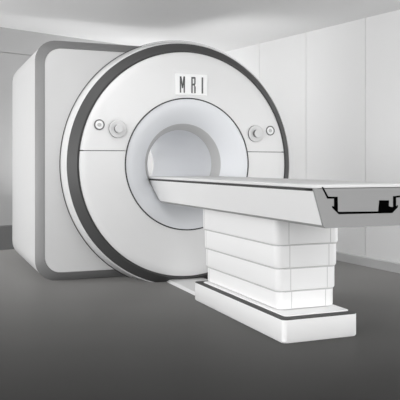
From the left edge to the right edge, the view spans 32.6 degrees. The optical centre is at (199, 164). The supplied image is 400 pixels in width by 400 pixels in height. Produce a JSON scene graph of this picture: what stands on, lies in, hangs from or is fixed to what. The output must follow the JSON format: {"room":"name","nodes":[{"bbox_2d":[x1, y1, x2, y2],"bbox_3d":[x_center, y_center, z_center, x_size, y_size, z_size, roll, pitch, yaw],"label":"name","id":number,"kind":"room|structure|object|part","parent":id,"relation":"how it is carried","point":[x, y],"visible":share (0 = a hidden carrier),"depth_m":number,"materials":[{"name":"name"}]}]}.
{"room":"radiology room","nodes":[
{"label":"radiology room","id":0,"kind":"room"},
{"bbox_2d":[0,27,152,225],"bbox_3d":[-2.768,-0.347,8.377,7.382,2.814,0.120,0,0,-40],"label":"wall","id":1,"kind":"structure","parent":0,"point":[16,46],"depth_m":8.61,"materials":[{"name":"grey paint"}]},
{"bbox_2d":[0,225,13,249],"bbox_3d":[-2.731,0.907,8.317,7.362,0.305,0.020,0,0,-40],"label":"baseboard","id":2,"kind":"structure","parent":1,"relation":"attached to","point":[6,243],"depth_m":8.56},
{"bbox_2d":[0,249,399,399],"bbox_3d":[-1.491,1.100,3.009,10.248,0.080,13.317,0,0,-22],"label":"floor","id":3,"kind":"structure","parent":0,"point":[121,337],"depth_m":4.02,"materials":[{"name":"plastic"}]},
{"bbox_2d":[12,41,289,281],"bbox_3d":[-0.514,-0.072,7.182,2.571,2.258,2.292,0,0,-22],"label":"scanner","id":4,"kind":"object","parent":3,"relation":"on","point":[87,118],"visible":0.86,"depth_m":6.16,"materials":[{"name":"white plastic"}]},
{"bbox_2d":[109,120,126,137],"bbox_3d":[-0.707,-0.313,5.908,0.154,0.154,0.073,0,0,-22],"label":"knob","id":5,"kind":"object","parent":4,"relation":"attached to","point":[117,128],"depth_m":5.91,"materials":[{"name":"white plastic"}]},
{"bbox_3d":[-0.102,-0.008,6.179,1.196,1.196,0.024,0,0,-22],"label":"bore trim","id":6,"kind":"part","parent":4,"relation":"part of","materials":[{"name":"white plastic"}]},
{"bbox_3d":[-0.084,-0.726,6.194,0.304,0.192,0.044,0,0,-22],"label":"sign plate","id":7,"kind":"part","parent":4,"relation":"part of","materials":[{"name":"white plastic"}]},
{"bbox_2d":[248,125,263,141],"bbox_3d":[0.528,-0.294,6.405,0.154,0.154,0.073,0,0,-22],"label":"knob","id":8,"kind":"object","parent":4,"relation":"attached to","point":[255,132],"depth_m":6.40,"materials":[{"name":"white plastic"}]},
{"bbox_2d":[167,278,207,294],"bbox_3d":[0.011,1.046,5.911,0.370,0.025,0.840,0,0,-22],"label":"floor plate","id":9,"kind":"object","parent":3,"relation":"on","point":[188,285],"visible":0.41,"depth_m":6.02,"materials":[{"name":"white plastic"}]},
{"bbox_2d":[148,176,399,342],"bbox_3d":[0.362,0.582,5.024,0.664,0.957,2.876,0,0,-22],"label":"table","id":10,"kind":"object","parent":3,"relation":"on","point":[270,243],"visible":1,"depth_m":4.35,"materials":[{"name":"white plastic"}]},
{"bbox_2d":[0,0,399,52],"bbox_3d":[-1.577,-1.593,5.130,8.825,0.518,9.318,0,0,-22],"label":"ceiling","id":11,"kind":"structure","parent":0,"point":[222,25],"depth_m":7.54,"materials":[{"name":"paint"}]},
{"bbox_2d":[223,10,399,262],"bbox_3d":[2.056,-0.318,6.653,0.120,2.756,9.019,0,0,-25],"label":"wall","id":12,"kind":"structure","parent":0,"point":[335,90],"depth_m":7.53,"materials":[{"name":"white paint"}]},
{"bbox_2d":[336,251,399,272],"bbox_3d":[1.997,1.010,6.614,0.020,0.100,8.999,0,0,-25],"label":"baseboard","id":13,"kind":"structure","parent":12,"relation":"attached to","point":[391,266],"depth_m":7.11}
]}

